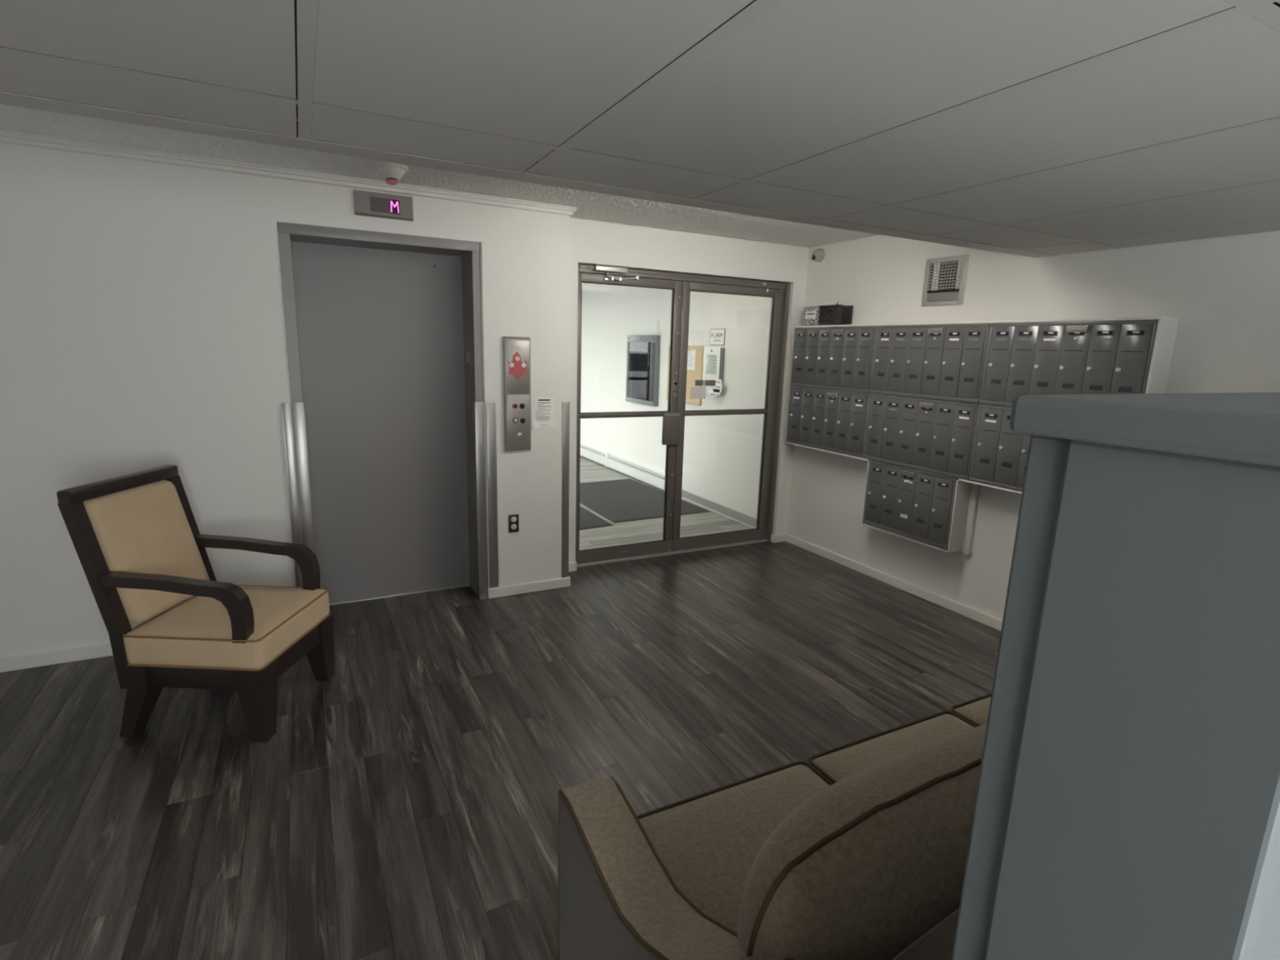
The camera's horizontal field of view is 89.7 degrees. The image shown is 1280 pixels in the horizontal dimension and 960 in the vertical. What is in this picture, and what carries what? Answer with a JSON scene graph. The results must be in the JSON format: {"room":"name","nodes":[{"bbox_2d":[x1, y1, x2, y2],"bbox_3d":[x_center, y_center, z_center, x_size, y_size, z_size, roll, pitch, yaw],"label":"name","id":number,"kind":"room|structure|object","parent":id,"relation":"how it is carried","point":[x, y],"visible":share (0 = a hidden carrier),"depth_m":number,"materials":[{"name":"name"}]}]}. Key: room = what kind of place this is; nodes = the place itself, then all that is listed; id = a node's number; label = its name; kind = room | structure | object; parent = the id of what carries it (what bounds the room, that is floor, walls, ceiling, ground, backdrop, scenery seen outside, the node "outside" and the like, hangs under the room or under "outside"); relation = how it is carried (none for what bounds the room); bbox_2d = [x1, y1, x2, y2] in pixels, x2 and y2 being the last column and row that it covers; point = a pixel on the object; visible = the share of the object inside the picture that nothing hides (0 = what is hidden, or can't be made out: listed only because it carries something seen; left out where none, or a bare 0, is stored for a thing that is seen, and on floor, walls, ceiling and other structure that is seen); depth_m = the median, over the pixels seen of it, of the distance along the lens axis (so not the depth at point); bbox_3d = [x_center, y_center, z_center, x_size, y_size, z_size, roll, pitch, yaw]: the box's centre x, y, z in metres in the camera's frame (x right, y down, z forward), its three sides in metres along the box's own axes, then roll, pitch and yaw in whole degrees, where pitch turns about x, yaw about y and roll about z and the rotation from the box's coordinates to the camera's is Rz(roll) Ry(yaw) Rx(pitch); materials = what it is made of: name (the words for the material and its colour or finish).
{"room":"apartment building lobby","nodes":[
{"label":"apartment building lobby","id":0,"kind":"room"},
{"bbox_2d":[0,142,569,658],"bbox_3d":[-1.958,-0.359,3.221,3.300,2.277,0.280,-4,13,-27],"label":"wall","id":1,"kind":"structure","parent":0,"point":[142,320],"depth_m":2.92,"materials":[{"name":"white paint"}]},
{"bbox_2d":[0,128,577,215],"bbox_3d":[-1.898,-1.428,2.985,3.334,0.046,0.290,-4,13,-27],"label":"trim","id":2,"kind":"structure","parent":1,"relation":"attached to","point":[11,137],"depth_m":2.93,"materials":[{"name":"white paint"}]},
{"bbox_2d":[280,403,302,586],"bbox_3d":[-1.758,0.187,3.279,0.041,1.155,0.012,-4,13,-27],"label":"guard","id":3,"kind":"object","parent":1,"relation":"attached to","point":[286,407],"visible":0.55,"depth_m":3.24,"materials":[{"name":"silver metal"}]},
{"bbox_2d":[276,221,488,605],"bbox_3d":[-1.370,-0.279,3.556,0.957,2.020,0.310,-4,13,-27],"label":"door","id":4,"kind":"structure","parent":1,"relation":"in","point":[384,331],"depth_m":3.62,"materials":[{"name":"paint"}]},
{"bbox_2d":[291,401,315,553],"bbox_3d":[-1.723,0.178,3.324,0.054,1.158,0.062,-4,13,-27],"label":"guard","id":5,"kind":"object","parent":4,"relation":"attached to","point":[298,408],"visible":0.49,"depth_m":3.25,"materials":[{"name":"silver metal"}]},
{"bbox_2d":[466,350,471,364],"bbox_3d":[-0.973,-0.697,3.650,0.006,0.080,0.080,-4,13,-27],"label":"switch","id":6,"kind":"object","parent":4,"relation":"attached to","point":[468,352],"depth_m":3.63,"materials":[{"name":"grey"}]},
{"bbox_2d":[471,400,488,593],"bbox_3d":[-0.925,0.110,3.727,0.052,1.125,0.069,-4,13,-27],"label":"guard","id":7,"kind":"object","parent":4,"relation":"attached to","point":[478,407],"visible":1,"depth_m":3.70,"materials":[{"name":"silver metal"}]},
{"bbox_2d":[353,189,413,221],"bbox_3d":[-1.268,-1.360,3.190,0.272,0.114,0.026,-4,13,-27],"label":"indicator","id":8,"kind":"object","parent":1,"relation":"attached to","point":[372,204],"visible":1,"depth_m":3.18,"materials":[{"name":"silver metal"}]},
{"bbox_2d":[0,533,786,672],"bbox_3d":[-1.124,0.657,3.901,5.265,0.062,0.339,-4,13,-27],"label":"baseboard","id":9,"kind":"structure","parent":1,"relation":"attached to","point":[49,658],"depth_m":2.99,"materials":[{"name":"white paint"}]},
{"bbox_2d":[485,401,498,588],"bbox_3d":[-0.856,0.102,3.738,0.054,1.106,0.008,-4,13,-27],"label":"guard","id":10,"kind":"object","parent":1,"relation":"attached to","point":[491,406],"visible":1,"depth_m":3.73,"materials":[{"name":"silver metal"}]},
{"bbox_2d":[508,514,519,533],"bbox_3d":[-0.751,0.259,3.828,0.063,0.108,0.009,-4,13,-27],"label":"outlet","id":11,"kind":"object","parent":1,"relation":"attached to","point":[513,520],"visible":1,"depth_m":3.83,"materials":[{"name":"grey plastic"}]},
{"bbox_2d":[511,524,516,529],"bbox_3d":[-0.750,0.279,3.830,0.033,0.033,0.003,-4,13,-27],"label":"socket","id":12,"kind":"object","parent":11,"relation":"attached to","point":[513,526],"depth_m":3.83,"materials":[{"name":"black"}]},
{"bbox_2d":[511,516,516,522],"bbox_3d":[-0.749,0.235,3.821,0.033,0.033,0.003,-4,13,-27],"label":"socket","id":13,"kind":"object","parent":11,"relation":"attached to","point":[513,519],"depth_m":3.82,"materials":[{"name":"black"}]},
{"bbox_2d":[503,336,531,450],"bbox_3d":[-0.698,-0.488,3.676,0.149,0.645,0.038,-4,13,-27],"label":"panel","id":14,"kind":"object","parent":1,"relation":"attached to","point":[517,350],"visible":1,"depth_m":3.66,"materials":[{"name":"silver metal"}]},
{"bbox_2d":[532,396,556,428],"bbox_3d":[-0.559,-0.395,3.783,0.146,0.184,0.013,-4,13,-27],"label":"notice","id":15,"kind":"object","parent":1,"relation":"attached to","point":[543,407],"visible":1,"depth_m":3.79,"materials":[{"name":"white paper"}]},
{"bbox_2d":[561,401,569,577],"bbox_3d":[-0.467,0.069,3.964,0.044,1.102,0.052,-4,13,-27],"label":"guard","id":16,"kind":"object","parent":1,"relation":"attached to","point":[566,405],"visible":0.91,"depth_m":3.94,"materials":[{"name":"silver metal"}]},
{"bbox_2d":[0,104,879,247],"bbox_3d":[-0.735,-1.409,2.857,5.281,0.064,1.906,-4,13,-27],"label":"ceiling","id":17,"kind":"structure","parent":0,"point":[593,206],"depth_m":3.07,"materials":[{"name":"white"}]},
{"bbox_2d":[373,161,408,185],"bbox_3d":[-1.114,-1.368,2.887,0.146,0.079,0.146,-4,13,-27],"label":"smoke detector","id":18,"kind":"object","parent":17,"relation":"attached to","point":[392,172],"visible":1,"depth_m":2.85,"materials":[{"name":"white plastic"}]},
{"bbox_2d":[0,455,1000,959],"bbox_3d":[-1.092,0.706,3.973,5.381,0.060,11.424,-4,13,-27],"label":"floor","id":19,"kind":"structure","parent":0,"point":[401,804],"depth_m":2.42,"materials":[{"name":"black wood"}]},
{"bbox_2d":[56,464,334,742],"bbox_3d":[-1.706,0.459,2.580,0.670,0.945,0.536,2,12,1],"label":"armchair","id":20,"kind":"object","parent":19,"relation":"on","point":[140,546],"visible":1,"depth_m":2.40,"materials":[{"name":"beige fabric"}]},
{"bbox_2d":[579,505,613,529],"bbox_3d":[-0.871,0.279,5.917,0.747,0.009,1.480,-4,13,-27],"label":"entrance mat","id":21,"kind":"object","parent":19,"relation":"on","point":[588,520],"visible":0.24,"depth_m":5.58,"materials":[{"name":"grey carpet"}]},
{"bbox_2d":[579,479,711,523],"bbox_3d":[-0.157,0.176,6.529,1.025,0.009,1.674,-4,13,-27],"label":"entrance mat","id":22,"kind":"object","parent":19,"relation":"on","point":[621,500],"visible":0.7,"depth_m":6.33,"materials":[{"name":"grey carpet"}]},
{"bbox_2d":[557,693,991,959],"bbox_3d":[0.867,0.816,1.458,1.929,0.844,0.851,-4,13,-27],"label":"sofa","id":23,"kind":"object","parent":19,"relation":"on","point":[859,852],"visible":0.41,"depth_m":1.04,"materials":[{"name":"brown fabric"}]},
{"bbox_2d":[639,764,830,933],"bbox_3d":[0.307,0.867,1.318,0.560,0.170,0.590,-4,13,-27],"label":"seat cushion","id":24,"kind":"object","parent":23,"relation":"on","point":[708,846],"depth_m":1.40,"materials":[{"name":"brown fabric"}]},
{"bbox_2d":[737,724,986,959],"bbox_3d":[0.538,0.646,1.108,0.860,0.382,0.271,-4,13,-27],"label":"cushion","id":25,"kind":"object","parent":23,"relation":"on","point":[873,862],"depth_m":0.91,"materials":[{"name":"brown fabric"}]},
{"bbox_2d":[808,714,973,785],"bbox_3d":[0.810,0.830,1.575,0.556,0.168,0.590,-4,13,-27],"label":"seat cushion","id":26,"kind":"object","parent":23,"relation":"on","point":[834,767],"depth_m":1.73,"materials":[{"name":"brown fabric"}]},
{"bbox_2d":[951,697,991,725],"bbox_3d":[1.310,0.784,1.832,0.556,0.184,0.596,-4,13,-27],"label":"seat cushion","id":27,"kind":"object","parent":23,"relation":"on","point":[976,713],"depth_m":1.92,"materials":[{"name":"brown fabric"}]},
{"bbox_2d":[0,0,1279,255],"bbox_3d":[0.518,-0.652,0.516,5.281,0.070,3.425,-4,13,-27],"label":"ceiling","id":28,"kind":"structure","parent":0,"point":[1055,127],"depth_m":1.31,"materials":[{"name":"grey paint"}]},
{"bbox_2d":[568,217,808,562],"bbox_3d":[0.297,-0.572,4.591,1.981,2.277,0.160,-4,13,-27],"label":"wall","id":29,"kind":"structure","parent":0,"point":[592,242],"depth_m":4.32,"materials":[{"name":"white paint"}]},
{"bbox_2d":[576,265,682,564],"bbox_3d":[-0.070,-0.409,4.401,0.763,1.976,0.101,-4,13,-27],"label":"door","id":30,"kind":"structure","parent":29,"relation":"in","point":[670,424],"depth_m":4.47,"materials":[{"name":"brown metal"}]},
{"bbox_2d":[577,538,768,567],"bbox_3d":[0.270,0.535,4.828,1.677,0.012,0.090,-4,13,-27],"label":"trim","id":31,"kind":"structure","parent":29,"relation":"attached to","point":[629,558],"depth_m":4.76,"materials":[{"name":"silver metal"}]},
{"bbox_2d":[575,263,790,561],"bbox_3d":[0.313,-0.434,4.623,1.697,1.995,0.095,-4,13,-27],"label":"trim","id":32,"kind":"structure","parent":29,"relation":"attached to","point":[581,268],"depth_m":4.76,"materials":[{"name":"brown metal"}]},
{"bbox_2d":[671,281,783,551],"bbox_3d":[0.657,-0.461,4.785,0.876,1.966,0.080,-4,13,-27],"label":"door","id":33,"kind":"structure","parent":29,"relation":"in","point":[698,391],"depth_m":4.81,"materials":[{"name":"brown metal"}]},
{"bbox_2d":[580,230,1279,620],"bbox_3d":[1.156,-0.680,5.210,0.120,2.290,11.000,-4,13,-27],"label":"wall","id":34,"kind":"structure","parent":0,"point":[1224,292],"depth_m":4.08,"materials":[{"name":"white paint"}]},
{"bbox_2d":[0,91,1055,257],"bbox_3d":[-0.288,-1.079,2.030,5.281,0.255,0.105,-4,13,-27],"label":"crown molding","id":35,"kind":"structure","parent":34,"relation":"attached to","point":[6,99],"depth_m":1.88,"materials":[{"name":"grey paint"}]},
{"bbox_2d":[580,442,665,490],"bbox_3d":[-0.501,-0.292,8.305,0.062,0.188,3.855,-4,13,-27],"label":"baseboard heater","id":36,"kind":"object","parent":34,"relation":"attached to","point":[655,477],"visible":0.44,"depth_m":7.65,"materials":[{"name":"white metal"}]},
{"bbox_2d":[625,334,660,406],"bbox_3d":[0.023,-1.224,7.142,0.064,0.747,0.680,-4,13,-27],"label":"display cabinet","id":37,"kind":"object","parent":34,"relation":"attached to","point":[642,366],"visible":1,"depth_m":7.08,"materials":[{"name":"grey metal"}]},
{"bbox_2d":[666,345,703,405],"bbox_3d":[0.441,-1.049,6.396,0.022,0.562,0.645,-4,13,-27],"label":"cork board","id":38,"kind":"object","parent":34,"relation":"attached to","point":[692,375],"visible":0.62,"depth_m":6.23,"materials":[{"name":"brown wood"}]},
{"bbox_2d":[686,349,695,369],"bbox_3d":[0.478,-1.178,6.289,0.012,0.195,0.215,-4,13,-27],"label":"sheet","id":39,"kind":"object","parent":38,"relation":"attached to","point":[691,353],"visible":0.74,"depth_m":6.26,"materials":[{"name":"white paper"}]},
{"bbox_2d":[702,346,724,395],"bbox_3d":[0.670,-1.005,5.929,0.046,0.441,0.294,-4,13,-27],"label":"intercom panel","id":40,"kind":"object","parent":34,"relation":"attached to","point":[713,356],"visible":0.8,"depth_m":5.88,"materials":[{"name":"white plastic"}]},
{"bbox_2d":[708,378,722,396],"bbox_3d":[0.688,-0.840,5.864,0.009,0.155,0.215,-4,13,-27],"label":"cards","id":41,"kind":"object","parent":40,"relation":"hanging from","point":[717,389],"visible":0.9,"depth_m":5.84,"materials":[{"name":"white paper"}]},
{"bbox_2d":[709,328,725,345],"bbox_3d":[0.703,-1.303,5.862,0.007,0.148,0.240,-4,13,-27],"label":"sign","id":42,"kind":"object","parent":34,"relation":"attached to","point":[717,337],"visible":1,"depth_m":5.85,"materials":[{"name":"grey metal"}]},
{"bbox_2d":[681,489,756,528],"bbox_3d":[0.757,0.276,5.984,0.012,0.085,1.514,-4,13,-27],"label":"baseboard","id":43,"kind":"structure","parent":34,"relation":"attached to","point":[740,517],"depth_m":5.98,"materials":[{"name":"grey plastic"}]},
{"bbox_2d":[811,248,825,262],"bbox_3d":[1.271,-1.623,4.632,0.074,0.092,0.092,-4,13,-27],"label":"security camera","id":44,"kind":"object","parent":34,"relation":"attached to","point":[818,255],"visible":1,"depth_m":4.61,"materials":[{"name":"grey plastic"}]},
{"bbox_2d":[786,533,1002,631],"bbox_3d":[2.003,0.807,3.620,0.016,0.062,3.616,-4,13,-27],"label":"baseboard","id":45,"kind":"structure","parent":34,"relation":"attached to","point":[995,623],"depth_m":4.16,"materials":[{"name":"white paint"}]},
{"bbox_2d":[920,253,968,306],"bbox_3d":[1.782,-1.163,3.769,0.011,0.275,0.281,-4,13,-27],"label":"air vent","id":46,"kind":"object","parent":34,"relation":"in","point":[946,280],"visible":1,"depth_m":3.76,"materials":[{"name":"silver metal"}]},
{"bbox_2d":[785,316,1179,555],"bbox_3d":[1.711,-0.274,3.886,0.148,1.312,2.331,-4,13,-27],"label":"mailboxes","id":47,"kind":"object","parent":34,"relation":"attached to","point":[966,491],"depth_m":3.63,"materials":[{"name":"grey metal"}]},
{"bbox_2d":[802,304,853,325],"bbox_3d":[1.319,-1.156,4.531,0.140,0.134,0.351,-4,13,-27],"label":"storage basket","id":48,"kind":"object","parent":47,"relation":"on","point":[811,314],"visible":0.94,"depth_m":4.45,"materials":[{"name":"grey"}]},
{"bbox_2d":[807,312,814,318],"bbox_3d":[1.214,-1.170,4.579,0.001,0.036,0.078,-4,13,-27],"label":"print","id":49,"kind":"object","parent":48,"relation":"attached to","point":[810,315],"depth_m":4.58,"materials":[{"name":"white paper"}]},
{"bbox_2d":[813,300,840,323],"bbox_3d":[1.320,-1.177,4.522,0.040,0.156,0.275,-4,13,-27],"label":"paper stack","id":50,"kind":"object","parent":48,"relation":"in","point":[839,301],"visible":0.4,"depth_m":4.49,"materials":[{"name":"white"}]},
{"bbox_2d":[786,386,870,457],"bbox_3d":[1.342,-0.428,4.543,0.150,0.420,0.766,-4,13,-27],"label":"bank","id":51,"kind":"object","parent":47,"relation":"in","point":[834,420],"visible":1,"depth_m":4.47,"materials":[{"name":"grey metal"}]},
{"bbox_2d":[790,325,875,392],"bbox_3d":[1.354,-0.843,4.458,0.149,0.420,0.766,-4,13,-27],"label":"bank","id":52,"kind":"object","parent":51,"relation":"on","point":[828,357],"visible":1,"depth_m":4.39,"materials":[{"name":"grey metal"}]},
{"bbox_2d":[862,459,958,550],"bbox_3d":[1.679,0.134,3.967,0.149,0.425,0.643,-4,13,-27],"label":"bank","id":53,"kind":"object","parent":47,"relation":"in","point":[917,504],"visible":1,"depth_m":3.90,"materials":[{"name":"grey metal"}]},
{"bbox_2d":[862,393,981,479],"bbox_3d":[1.694,-0.282,3.875,0.148,0.420,0.766,-4,13,-27],"label":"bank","id":54,"kind":"object","parent":53,"relation":"on","point":[935,436],"visible":1,"depth_m":3.80,"materials":[{"name":"grey metal"}]},
{"bbox_2d":[869,323,989,403],"bbox_3d":[1.706,-0.696,3.790,0.150,0.420,0.766,-4,13,-27],"label":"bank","id":55,"kind":"object","parent":54,"relation":"on","point":[940,362],"visible":1,"depth_m":3.72,"materials":[{"name":"grey metal"}]},
{"bbox_2d":[968,404,1031,491],"bbox_3d":[2.047,-0.135,3.208,0.149,0.420,0.766,-4,13,-27],"label":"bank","id":56,"kind":"object","parent":47,"relation":"in","point":[999,455],"visible":0.31,"depth_m":3.39,"materials":[{"name":"grey metal"}]},
{"bbox_2d":[978,320,1158,406],"bbox_3d":[2.059,-0.550,3.123,0.148,0.420,0.766,-4,13,-27],"label":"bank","id":57,"kind":"object","parent":56,"relation":"on","point":[1086,357],"visible":0.91,"depth_m":3.06,"materials":[{"name":"grey metal"}]},
{"bbox_2d":[1250,849,1279,959],"bbox_3d":[1.588,0.588,1.188,2.936,1.440,0.137,-4,13,-27],"label":"wall","id":58,"kind":"structure","parent":0,"point":[1267,944],"depth_m":0.42,"materials":[{"name":"grey paint"}]},
{"bbox_2d":[951,392,1279,959],"bbox_3d":[1.580,0.579,1.169,2.966,1.465,0.175,-4,13,-27],"label":"cabinet","id":59,"kind":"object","parent":58,"relation":"attached to","point":[1127,802],"depth_m":0.38,"materials":[{"name":"grey paint"}]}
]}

